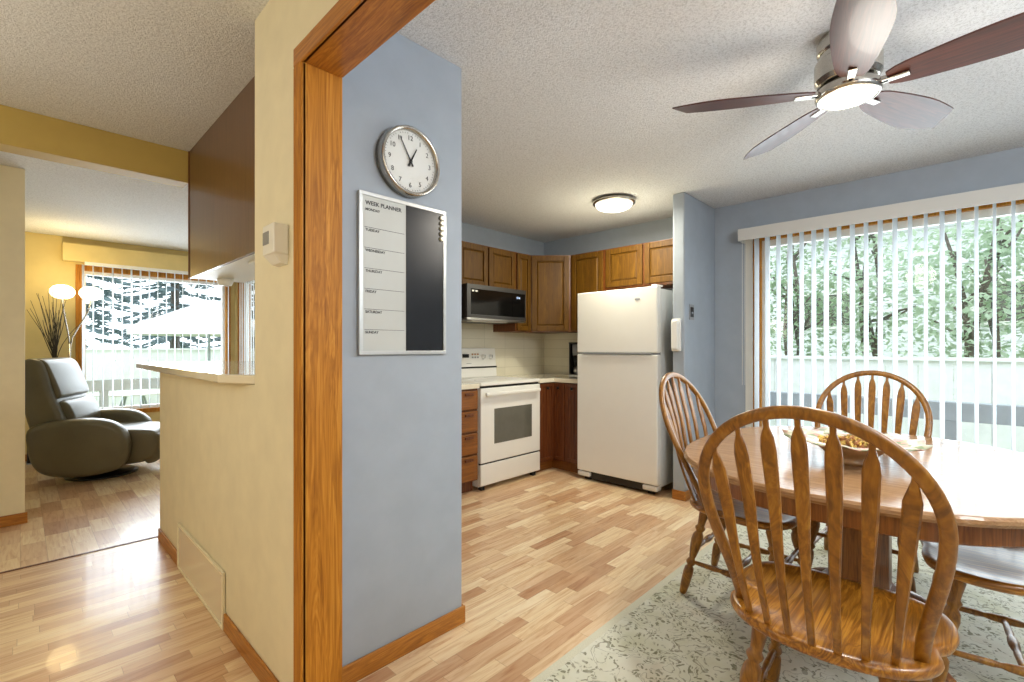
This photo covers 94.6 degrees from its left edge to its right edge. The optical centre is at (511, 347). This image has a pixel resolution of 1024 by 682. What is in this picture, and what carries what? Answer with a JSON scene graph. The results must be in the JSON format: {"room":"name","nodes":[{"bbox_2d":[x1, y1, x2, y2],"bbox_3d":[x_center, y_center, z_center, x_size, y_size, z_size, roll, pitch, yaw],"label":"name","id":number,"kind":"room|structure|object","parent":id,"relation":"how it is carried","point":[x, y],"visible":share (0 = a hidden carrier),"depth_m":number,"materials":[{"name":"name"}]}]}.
{"room":"dining room","nodes":[
{"label":"dining room","id":0,"kind":"room"},
{"bbox_2d":[0,165,27,527],"bbox_3d":[-3.997,-0.010,2.672,0.132,2.440,1.756,0,0,44],"label":"wall","id":1,"kind":"structure","parent":0,"point":[12,179],"depth_m":3.22,"materials":[{"name":"beige paint"}]},
{"bbox_2d":[0,104,187,187],"bbox_3d":[-2.889,-1.131,2.174,0.140,0.198,2.333,0,0,44],"label":"beam","id":2,"kind":"structure","parent":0,"point":[22,132],"depth_m":2.64,"materials":[{"name":"paint"}]},
{"bbox_2d":[25,232,234,453],"bbox_3d":[-5.329,-0.010,4.932,0.120,2.440,4.570,0,0,44],"label":"wall","id":3,"kind":"structure","parent":0,"point":[45,268],"depth_m":5.15,"materials":[{"name":"beige paint"}]},
{"bbox_2d":[62,242,187,270],"bbox_3d":[-4.339,-1.052,5.797,0.110,0.195,1.710,0,0,44],"label":"trim","id":4,"kind":"structure","parent":3,"relation":"attached to","point":[71,252],"depth_m":5.50,"materials":[{"name":"beige paint"}]},
{"bbox_2d":[75,264,230,412],"bbox_3d":[-4.388,-0.070,5.883,0.120,1.720,1.545,0,0,44],"label":"window","id":5,"kind":"structure","parent":3,"relation":"in","point":[145,408],"depth_m":5.71,"materials":[{"name":"brown wood"}]},
{"bbox_2d":[82,262,228,408],"bbox_3d":[-4.277,-0.115,5.825,0.088,1.690,1.524,0,0,44],"label":"vertical blind","id":6,"kind":"object","parent":5,"relation":"attached to","point":[92,264],"visible":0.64,"depth_m":5.63,"materials":[{"name":"white plastic"}]},
{"bbox_2d":[235,282,237,360],"bbox_3d":[-2.479,-0.010,5.279,3.510,2.440,0.120,0,0,44],"label":"wall","id":7,"kind":"structure","parent":0,"point":[236,283],"depth_m":6.40,"materials":[{"name":"beige paint"}]},
{"bbox_2d":[238,280,254,360],"bbox_3d":[-2.731,-0.070,5.529,2.600,1.720,0.110,0,0,44],"label":"window","id":8,"kind":"structure","parent":7,"relation":"in","point":[239,284],"depth_m":6.29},
{"bbox_2d":[242,280,253,360],"bbox_3d":[-2.737,-0.090,5.381,2.304,1.700,0.060,0,0,44],"label":"vertical blind","id":9,"kind":"object","parent":8,"relation":"attached to","point":[253,280],"visible":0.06,"depth_m":5.89,"materials":[{"name":"white plastic"}]},
{"bbox_2d":[158,0,338,681],"bbox_3d":[0.052,-0.010,0.862,6.320,2.440,0.115,0,0,44],"label":"wall","id":10,"kind":"structure","parent":0,"point":[281,25],"depth_m":1.74,"materials":[{"name":"beige paint"}]},
{"bbox_2d":[177,522,224,630],"bbox_3d":[-1.536,1.087,2.313,0.840,0.246,0.012,0,0,44],"label":"air vent","id":11,"kind":"object","parent":10,"relation":"in","point":[202,573],"visible":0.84,"depth_m":2.25,"materials":[{"name":"beige paint"}]},
{"bbox_2d":[223,613,278,681],"bbox_3d":[-0.954,1.173,1.757,0.760,0.075,0.012,0,0,44],"label":"baseboard","id":12,"kind":"structure","parent":10,"relation":"attached to","point":[251,657],"depth_m":1.80,"materials":[{"name":"brown wood"}]},
{"bbox_2d":[263,222,287,266],"bbox_3d":[-0.787,-0.340,1.570,0.100,0.131,0.050,0,0,44],"label":"thermostat","id":13,"kind":"object","parent":10,"relation":"attached to","point":[275,235],"visible":1,"depth_m":1.54,"materials":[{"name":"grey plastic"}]},
{"bbox_2d":[293,61,304,681],"bbox_3d":[-0.660,0.167,1.471,0.060,2.087,0.018,0,0,44],"label":"trim","id":14,"kind":"structure","parent":10,"relation":"attached to","point":[298,93],"depth_m":1.46,"materials":[{"name":"brown wood"}]},
{"bbox_2d":[303,62,339,681],"bbox_3d":[-0.605,0.167,1.498,0.018,2.087,0.121,0,0,44],"label":"trim","id":15,"kind":"structure","parent":10,"relation":"attached to","point":[321,376],"depth_m":1.49,"materials":[{"name":"brown wood"}]},
{"bbox_2d":[293,0,366,67],"bbox_3d":[0.214,-0.907,0.631,2.485,0.060,0.018,0,0,44],"label":"trim","id":16,"kind":"structure","parent":10,"relation":"attached to","point":[342,9],"depth_m":1.33,"materials":[{"name":"brown wood"}]},
{"bbox_2d":[303,0,434,77],"bbox_3d":[0.247,-0.886,0.678,2.383,0.018,0.121,0,0,44],"label":"trim","id":17,"kind":"structure","parent":10,"relation":"attached to","point":[374,21],"depth_m":1.32,"materials":[{"name":"brown wood"}]},
{"bbox_2d":[0,459,725,681],"bbox_3d":[-0.980,1.260,2.300,10.040,0.100,6.800,0,0,44],"label":"floor","id":18,"kind":"structure","parent":0,"point":[549,557],"depth_m":2.44,"materials":[{"name":"laminate"}]},
{"bbox_2d":[26,451,30,464],"bbox_3d":[-5.015,1.090,4.956,0.130,0.240,0.110,0,0,44],"label":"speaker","id":19,"kind":"object","parent":18,"relation":"on","point":[28,462],"visible":0.24,"depth_m":4.88},
{"bbox_2d":[27,291,76,357],"bbox_3d":[-4.647,0.318,4.772,0.332,1.784,0.260,0,0,-28],"label":"potted plant","id":20,"kind":"object","parent":18,"relation":"on","point":[54,343],"visible":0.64,"depth_m":4.77,"materials":[{"name":"black plant"}]},
{"bbox_2d":[49,285,102,357],"bbox_3d":[-4.600,0.278,4.998,0.280,1.865,0.425,0,0,44],"label":"floor lamp","id":21,"kind":"object","parent":18,"relation":"on","point":[62,292],"visible":0.74,"depth_m":4.95,"materials":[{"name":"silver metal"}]},
{"bbox_2d":[0,536,157,573],"bbox_3d":[-3.029,1.208,2.231,0.016,0.004,2.220,0,0,44],"label":"trim","id":22,"kind":"structure","parent":18,"relation":"on","point":[154,536],"depth_m":2.74,"materials":[{"name":"brown wood"}]},
{"bbox_2d":[25,357,159,480],"bbox_3d":[-3.902,0.653,4.553,1.008,1.114,0.920,0,0,-24],"label":"recliner","id":23,"kind":"object","parent":18,"relation":"on","point":[69,437],"visible":0.9,"depth_m":4.17,"materials":[{"name":"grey leather"}]},
{"bbox_2d":[60,395,100,418],"bbox_3d":[-4.096,0.619,4.466,0.160,0.291,0.600,0,0,-24],"label":"lumbar cushion","id":24,"kind":"object","parent":23,"relation":"on","point":[73,406],"depth_m":4.40,"materials":[{"name":"grey leather"}]},
{"bbox_2d":[118,422,159,464],"bbox_3d":[-3.826,0.921,4.587,0.789,0.346,0.570,0,0,-24],"label":"footrest","id":25,"kind":"object","parent":23,"relation":"on","point":[145,436],"depth_m":4.46,"materials":[{"name":"leather"}]},
{"bbox_2d":[461,389,477,493],"bbox_3d":[-0.705,0.776,3.947,0.645,0.868,0.596,0,0,44],"label":"base cabinet","id":26,"kind":"object","parent":18,"relation":"on","point":[469,397],"visible":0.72,"depth_m":3.88,"materials":[{"name":"brown wood"}]},
{"bbox_2d":[461,382,479,389],"bbox_3d":[-0.711,0.321,3.946,0.643,0.041,0.607,0,0,44],"label":"countertop","id":27,"kind":"structure","parent":26,"relation":"on","point":[464,385],"depth_m":3.88,"materials":[{"name":"beige laminate"}]},
{"bbox_2d":[461,348,540,490],"bbox_3d":[-0.214,0.608,4.428,0.687,1.205,0.764,0,0,44],"label":"stove","id":28,"kind":"object","parent":18,"relation":"on","point":[508,410],"visible":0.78,"depth_m":4.23,"materials":[{"name":"white metal"}]},
{"bbox_2d":[461,376,539,385],"bbox_3d":[-0.213,0.310,4.427,0.600,0.030,0.764,0,0,44],"label":"cooktop","id":29,"kind":"object","parent":28,"relation":"in","point":[482,380],"depth_m":4.33,"materials":[{"name":"white ceramic"}]},
{"bbox_2d":[536,382,579,472],"bbox_3d":[0.435,0.776,4.910,0.955,0.868,0.820,0,0,44],"label":"base cabinet","id":30,"kind":"object","parent":18,"relation":"on","point":[558,401],"visible":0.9,"depth_m":4.58,"materials":[{"name":"brown wood"}]},
{"bbox_2d":[505,373,576,383],"bbox_3d":[0.438,0.321,4.909,0.960,0.041,0.824,0,0,44],"label":"countertop","id":31,"kind":"structure","parent":30,"relation":"on","point":[544,377],"depth_m":4.73,"materials":[{"name":"beige laminate"}]},
{"bbox_2d":[569,342,578,377],"bbox_3d":[0.673,0.124,4.748,0.148,0.352,0.160,0,0,44],"label":"coffee maker","id":32,"kind":"object","parent":31,"relation":"on","point":[573,352],"visible":0.48,"depth_m":4.72,"materials":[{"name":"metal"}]},
{"bbox_2d":[572,344,578,354],"bbox_3d":[0.669,0.023,4.738,0.130,0.110,0.130,0,0,44],"label":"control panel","id":33,"kind":"object","parent":32,"relation":"on","point":[574,346],"depth_m":4.70,"materials":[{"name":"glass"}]},
{"bbox_2d":[577,284,672,493],"bbox_3d":[1.113,0.347,4.331,0.795,1.726,0.672,0,0,44],"label":"fridge","id":34,"kind":"object","parent":18,"relation":"on","point":[625,351],"visible":0.96,"depth_m":4.04,"materials":[{"name":"white metal"}]},
{"bbox_2d":[530,522,1023,681],"bbox_3d":[1.740,1.204,1.761,2.330,0.011,2.950,0,0,44],"label":"area rug","id":35,"kind":"object","parent":18,"relation":"on","point":[667,634],"visible":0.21,"depth_m":1.94,"materials":[{"name":"beige carpet"}]},
{"bbox_2d":[659,372,799,593],"bbox_3d":[1.086,0.668,2.347,0.641,1.068,0.539,0,0,44],"label":"dining chair","id":36,"kind":"object","parent":35,"relation":"on","point":[670,416],"visible":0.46,"depth_m":2.32,"materials":[{"name":"brown wood"}]},
{"bbox_2d":[698,405,959,681],"bbox_3d":[0.866,0.668,1.306,0.539,1.068,0.641,0,0,44],"label":"dining chair","id":37,"kind":"object","parent":35,"relation":"on","point":[864,627],"visible":1,"depth_m":1.15,"materials":[{"name":"brown wood"}]},
{"bbox_2d":[683,426,1023,681],"bbox_3d":[1.487,0.825,2.024,1.310,0.729,1.550,0,0,44],"label":"dining table","id":38,"kind":"object","parent":35,"relation":"on","point":[983,485],"visible":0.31,"depth_m":1.67,"materials":[{"name":"brown wood"}]},
{"bbox_2d":[782,429,792,438],"bbox_3d":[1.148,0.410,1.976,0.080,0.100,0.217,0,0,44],"label":"bowl","id":39,"kind":"object","parent":38,"relation":"on","point":[788,433],"depth_m":2.04,"materials":[{"name":"white ceramic"}]},
{"bbox_2d":[802,426,828,450],"bbox_3d":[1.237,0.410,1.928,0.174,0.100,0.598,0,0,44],"label":"cloth napkin","id":40,"kind":"object","parent":38,"relation":"on","point":[811,435],"depth_m":2.05,"materials":[{"name":"white fabric"}]},
{"bbox_2d":[837,429,851,435],"bbox_3d":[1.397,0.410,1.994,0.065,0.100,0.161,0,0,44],"label":"bowl","id":41,"kind":"object","parent":38,"relation":"on","point":[839,432],"depth_m":2.07,"materials":[{"name":"white ceramic"}]},
{"bbox_2d":[817,434,868,447],"bbox_3d":[1.381,0.380,1.915,0.235,0.050,0.230,0,0,23],"label":"potpourri","id":42,"kind":"object","parent":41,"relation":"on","point":[854,441],"visible":0.56,"depth_m":1.88,"materials":[{"name":"orange plant"}]},
{"bbox_2d":[841,444,867,465],"bbox_3d":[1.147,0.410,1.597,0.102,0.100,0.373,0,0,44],"label":"bowl","id":43,"kind":"object","parent":38,"relation":"on","point":[853,456],"depth_m":1.83,"materials":[{"name":"brown wood"}]},
{"bbox_2d":[876,448,884,456],"bbox_3d":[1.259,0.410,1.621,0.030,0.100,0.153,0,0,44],"label":"bowl","id":44,"kind":"object","parent":38,"relation":"on","point":[879,452],"depth_m":1.80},
{"bbox_2d":[884,433,933,451],"bbox_3d":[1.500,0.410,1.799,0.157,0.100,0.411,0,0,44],"label":"cloth napkin","id":45,"kind":"object","parent":38,"relation":"on","point":[908,444],"depth_m":1.84,"materials":[{"name":"white fabric"}]},
{"bbox_2d":[811,370,932,592],"bbox_3d":[1.903,0.668,2.551,0.539,1.068,0.641,0,0,44],"label":"dining chair","id":46,"kind":"object","parent":35,"relation":"on","point":[816,535],"visible":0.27,"depth_m":2.69,"materials":[{"name":"brown wood"}]},
{"bbox_2d":[920,541,1023,681],"bbox_3d":[1.821,0.668,1.617,0.641,1.068,0.539,0,0,39],"label":"dining chair","id":47,"kind":"object","parent":35,"relation":"on","point":[999,569],"visible":0.46,"depth_m":1.62,"materials":[{"name":"brown wood"}]},
{"bbox_3d":[-1.314,0.676,2.674,1.720,1.068,0.601,0,0,44],"label":"base cabinet","id":48,"kind":"object","parent":18,"relation":"on","visible":0},
{"bbox_2d":[136,361,254,383],"bbox_3d":[-1.537,0.123,2.766,2.170,0.036,0.780,0,0,44],"label":"countertop","id":49,"kind":"structure","parent":48,"relation":"on","point":[234,372],"depth_m":2.36,"materials":[{"name":"beige laminate"}]},
{"bbox_2d":[342,33,464,681],"bbox_3d":[-0.474,-0.010,1.894,0.132,2.440,0.644,0,0,44],"label":"wall","id":50,"kind":"structure","parent":0,"point":[401,413],"depth_m":1.85,"materials":[{"name":"blue paint"}]},
{"bbox_2d":[357,189,445,354],"bbox_3d":[-0.421,-0.273,1.860,0.016,0.600,0.397,0,0,44],"label":"planner","id":51,"kind":"object","parent":50,"relation":"attached to","point":[401,254],"visible":1,"depth_m":1.84,"materials":[{"name":"metal"}]},
{"bbox_2d":[375,125,439,198],"bbox_3d":[-0.402,-0.728,1.856,0.048,0.272,0.272,0,0,44],"label":"wall clock","id":52,"kind":"object","parent":50,"relation":"attached to","point":[407,161],"visible":1,"depth_m":1.84,"materials":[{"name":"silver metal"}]},
{"bbox_2d":[461,222,543,374],"bbox_3d":[-0.432,-0.010,4.790,0.120,2.440,2.210,0,0,44],"label":"wall","id":53,"kind":"structure","parent":0,"point":[469,233],"depth_m":5.01,"materials":[{"name":"blue paint"}]},
{"bbox_2d":[461,241,515,288],"bbox_3d":[-0.340,-0.752,4.553,0.340,0.405,0.756,0,0,44],"label":"upper cabinet","id":54,"kind":"object","parent":53,"relation":"attached to","point":[480,264],"visible":0.62,"depth_m":4.42,"materials":[{"name":"brown wood"}]},
{"bbox_2d":[461,283,525,323],"bbox_3d":[-0.292,-0.395,4.503,0.460,0.321,0.755,0,0,44],"label":"microwave","id":55,"kind":"object","parent":54,"relation":"attached to","point":[480,304],"visible":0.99,"depth_m":4.31,"materials":[{"name":"black metal"}]},
{"bbox_2d":[461,323,543,375],"bbox_3d":[-0.388,0.005,4.744,0.008,0.590,2.205,0,0,44],"label":"backsplash","id":56,"kind":"structure","parent":53,"relation":"attached to","point":[515,353],"depth_m":5.11,"materials":[{"name":"beige tile"}]},
{"bbox_2d":[493,252,530,332],"bbox_3d":[0.006,-0.558,4.914,0.340,0.793,0.235,0,0,44],"label":"upper cabinet","id":57,"kind":"object","parent":53,"relation":"attached to","point":[523,261],"visible":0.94,"depth_m":4.81,"materials":[{"name":"brown wood"}]},
{"bbox_2d":[0,0,1023,251],"bbox_3d":[-0.980,-1.280,2.300,10.040,0.100,6.800,0,0,44],"label":"ceiling","id":58,"kind":"structure","parent":0,"point":[566,105],"depth_m":2.32,"materials":[{"name":"white paint"}]},
{"bbox_2d":[188,76,254,285],"bbox_3d":[-1.354,-0.809,2.541,1.574,0.839,0.327,0,0,44],"label":"upper cabinet","id":59,"kind":"object","parent":58,"relation":"hanging from","point":[221,165],"visible":0.44,"depth_m":2.48,"materials":[{"name":"brown wood"}]},
{"bbox_2d":[217,278,233,285],"bbox_3d":[-1.814,-0.412,2.991,0.090,0.045,0.090,0,0,44],"label":"round light","id":60,"kind":"object","parent":59,"relation":"attached to","point":[221,281],"depth_m":2.96,"materials":[{"name":"white glass"}]},
{"bbox_2d":[593,194,635,212],"bbox_3d":[0.850,-1.183,3.940,0.350,0.093,0.350,0,0,44],"label":"ceiling light","id":61,"kind":"object","parent":58,"relation":"attached to","point":[612,203],"visible":1,"depth_m":3.84,"materials":[{"name":"white glass"}]},
{"bbox_2d":[672,0,1023,159],"bbox_3d":[1.356,-1.097,1.816,1.210,0.265,1.256,0,0,44],"label":"ceiling fan","id":62,"kind":"object","parent":58,"relation":"attached to","point":[849,67],"visible":1,"depth_m":1.75,"materials":[{"name":"silver wood"}]},
{"bbox_2d":[673,192,714,491],"bbox_3d":[1.543,-0.010,3.988,0.100,2.440,0.630,0,0,44],"label":"wall","id":63,"kind":"structure","parent":0,"point":[693,219],"depth_m":3.85,"materials":[{"name":"blue paint"}]},
{"bbox_2d":[671,318,680,350],"bbox_3d":[1.298,-0.100,3.747,0.072,0.260,0.058,0,0,44],"label":"wall phone","id":64,"kind":"object","parent":63,"relation":"attached to","point":[675,323],"visible":1,"depth_m":3.73,"materials":[{"name":"white plastic"}]},
{"bbox_2d":[672,489,683,500],"bbox_3d":[1.321,1.173,3.756,0.100,0.075,0.012,0,0,44],"label":"baseboard","id":65,"kind":"structure","parent":63,"relation":"attached to","point":[676,494],"depth_m":3.75,"materials":[{"name":"brown wood"}]},
{"bbox_2d":[684,490,690,500],"bbox_3d":[1.579,1.173,3.945,0.012,0.075,0.642,0,0,44],"label":"baseboard","id":66,"kind":"structure","parent":63,"relation":"attached to","point":[687,495],"depth_m":3.74,"materials":[{"name":"brown wood"}]},
{"bbox_2d":[689,304,693,319],"bbox_3d":[1.452,-0.285,3.812,0.012,0.124,0.084,0,0,44],"label":"switch plate","id":67,"kind":"object","parent":63,"relation":"attached to","point":[691,307],"visible":1,"depth_m":3.80,"materials":[{"name":"grey plastic"}]},
{"bbox_2d":[544,147,1023,427],"bbox_3d":[2.239,-0.010,3.839,5.290,2.440,0.120,0,0,44],"label":"wall","id":68,"kind":"structure","parent":0,"point":[1002,168],"depth_m":3.99,"materials":[{"name":"blue paint"}]},
{"bbox_2d":[510,255,576,333],"bbox_3d":[0.393,-0.558,5.113,0.618,0.793,0.598,0,0,44],"label":"upper cabinet","id":69,"kind":"object","parent":68,"relation":"attached to","point":[550,274],"visible":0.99,"depth_m":4.88,"materials":[{"name":"brown wood"}]},
{"bbox_2d":[544,333,576,373],"bbox_3d":[0.727,0.069,5.204,0.962,0.462,0.008,0,0,44],"label":"backsplash","id":70,"kind":"structure","parent":68,"relation":"attached to","point":[556,345],"depth_m":5.40,"materials":[{"name":"beige tile"}]},
{"bbox_2d":[571,250,607,331],"bbox_3d":[0.858,-0.558,4.853,0.410,0.793,0.328,0,0,44],"label":"upper cabinet","id":71,"kind":"object","parent":68,"relation":"attached to","point":[587,269],"visible":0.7,"depth_m":4.75,"materials":[{"name":"brown wood"}]},
{"bbox_2d":[605,238,672,290],"bbox_3d":[1.307,-0.757,4.421,0.830,0.395,0.328,0,0,44],"label":"upper cabinet","id":72,"kind":"object","parent":68,"relation":"attached to","point":[647,264],"visible":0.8,"depth_m":4.33,"materials":[{"name":"brown wood"}]},
{"bbox_2d":[745,239,752,427],"bbox_3d":[2.831,0.105,3.174,2.375,2.090,0.020,0,0,44],"label":"trim","id":73,"kind":"structure","parent":68,"relation":"attached to","point":[748,243],"depth_m":3.97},
{"bbox_2d":[753,199,1023,426],"bbox_3d":[2.874,0.095,3.223,2.280,2.030,0.110,0,0,44],"label":"window","id":74,"kind":"structure","parent":68,"relation":"in","point":[1004,208],"depth_m":3.56,"materials":[{"name":"brown wood"}]},
{"bbox_2d":[738,183,1023,450],"bbox_3d":[2.775,0.037,3.134,2.380,2.025,0.150,0,0,44],"label":"vertical blind","id":75,"kind":"object","parent":74,"relation":"attached to","point":[1013,192],"visible":0.73,"depth_m":3.28,"materials":[{"name":"white plastic"}]},
{"bbox_3d":[0.719,-0.010,0.265,4.530,2.440,0.051,0,0,44],"label":"wall","id":76,"kind":"structure","parent":0,"visible":0},
{"bbox_2d":[340,77,341,681],"bbox_3d":[-0.578,0.137,1.556,0.060,2.147,0.014,0,0,44],"label":"trim","id":77,"kind":"structure","parent":76,"relation":"attached to","point":[340,77],"depth_m":1.54,"materials":[{"name":"brown wood"}]},
{"label":"outside","id":78,"kind":"structure","parent":0,"visible":0},
{"bbox_3d":[0.551,1.510,7.791,42.000,0.100,40.000,0,0,44],"label":"ground","id":79,"kind":"structure","parent":78,"visible":0},
{"bbox_2d":[86,275,156,347],"bbox_3d":[-10.231,-2.758,10.988,2.903,8.438,3.230,0,0,35],"label":"conifer","id":80,"kind":"object","parent":79,"relation":"on","point":[107,292],"visible":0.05,"depth_m":11.41,"materials":[{"name":"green plant"}]},
{"bbox_2d":[88,389,159,405],"bbox_3d":[-6.239,1.098,7.796,1.120,0.736,1.120,0,0,44],"label":"patio table","id":81,"kind":"object","parent":79,"relation":"on","point":[126,393],"visible":0.44,"depth_m":7.65,"materials":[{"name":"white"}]},
{"bbox_2d":[86,348,220,406],"bbox_3d":[-7.684,0.740,10.817,0.150,1.440,13.045,0,0,44],"label":"fence","id":82,"kind":"object","parent":79,"relation":"on","point":[107,351],"visible":0.07,"depth_m":10.24,"materials":[{"name":"white wood"}]},
{"bbox_2d":[96,278,220,364],"bbox_3d":[-9.470,-3.260,13.382,3.257,9.442,3.338,0,0,-19],"label":"conifer","id":83,"kind":"object","parent":79,"relation":"on","point":[178,289],"visible":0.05,"depth_m":13.14,"materials":[{"name":"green plant"}]},
{"bbox_2d":[126,300,220,360],"bbox_3d":[-6.104,0.250,9.524,2.402,2.420,2.402,0,0,21],"label":"parasol","id":84,"kind":"object","parent":79,"relation":"on","point":[202,306],"visible":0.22,"depth_m":8.62,"materials":[{"name":"white fabric"}]},
{"bbox_2d":[204,303,220,347],"bbox_3d":[-7.638,-3.009,14.495,2.891,8.939,3.343,0,0,-7],"label":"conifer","id":85,"kind":"object","parent":79,"relation":"on","point":[218,338],"visible":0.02,"depth_m":13.74,"materials":[{"name":"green plant"}]},
{"bbox_2d":[770,248,804,355],"bbox_3d":[3.920,-0.834,8.742,2.542,4.609,3.502,0,0,5],"label":"leafy tree","id":86,"kind":"object","parent":79,"relation":"on","point":[774,283],"visible":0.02,"depth_m":8.08,"materials":[{"name":"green plant"}]},
{"bbox_2d":[770,235,907,355],"bbox_3d":[4.429,-0.743,7.603,3.082,4.430,2.975,0,0,44],"label":"leafy tree","id":87,"kind":"object","parent":79,"relation":"on","point":[783,281],"visible":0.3,"depth_m":7.36,"materials":[{"name":"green plant"}]},
{"bbox_2d":[770,222,1001,394],"bbox_3d":[5.664,-0.951,7.465,3.056,4.848,3.549,0,0,44],"label":"leafy tree","id":88,"kind":"object","parent":79,"relation":"on","point":[860,287],"visible":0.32,"depth_m":7.28,"materials":[{"name":"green plant"}]},
{"bbox_2d":[770,355,1023,452],"bbox_3d":[4.668,0.785,5.548,11.045,1.350,0.150,0,0,44],"label":"fence","id":89,"kind":"object","parent":79,"relation":"on","point":[1003,365],"visible":0.12,"depth_m":5.35,"materials":[{"name":"white wood"}]},
{"bbox_2d":[770,215,1023,400],"bbox_3d":[9.851,-1.715,11.337,12.300,6.350,4.000,0,0,44],"label":"trees","id":90,"kind":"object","parent":79,"relation":"on","point":[967,225],"visible":0.1,"depth_m":10.43,"materials":[{"name":"green plant"}]},
{"bbox_2d":[836,214,1023,388],"bbox_3d":[5.913,-0.424,6.039,2.891,3.798,2.799,0,0,44],"label":"leafy tree","id":91,"kind":"object","parent":79,"relation":"on","point":[967,337],"visible":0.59,"depth_m":5.95,"materials":[{"name":"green plant"}]},
{"bbox_2d":[913,214,1023,357],"bbox_3d":[7.122,-0.954,5.996,3.601,4.851,3.525,0,0,44],"label":"leafy tree","id":92,"kind":"object","parent":79,"relation":"on","point":[1018,223],"visible":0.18,"depth_m":6.13,"materials":[{"name":"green plant"}]},
{"bbox_3d":[-1.174,1.385,2.098,12.600,0.150,9.400,0,0,44],"label":"deck","id":93,"kind":"object","parent":79,"relation":"on","visible":0},
{"bbox_2d":[86,377,159,407],"bbox_3d":[-5.714,0.875,6.321,0.100,0.870,7.200,0,0,44],"label":"deck railing","id":94,"kind":"object","parent":93,"relation":"on","point":[136,381],"visible":0.04,"depth_m":6.52,"materials":[{"name":"grey paint"}]},
{"bbox_2d":[770,391,1023,440],"bbox_3d":[2.902,0.875,4.464,10.000,0.870,0.100,0,0,44],"label":"deck railing","id":95,"kind":"object","parent":93,"relation":"on","point":[1003,411],"visible":0.05,"depth_m":3.80,"materials":[{"name":"grey paint"}]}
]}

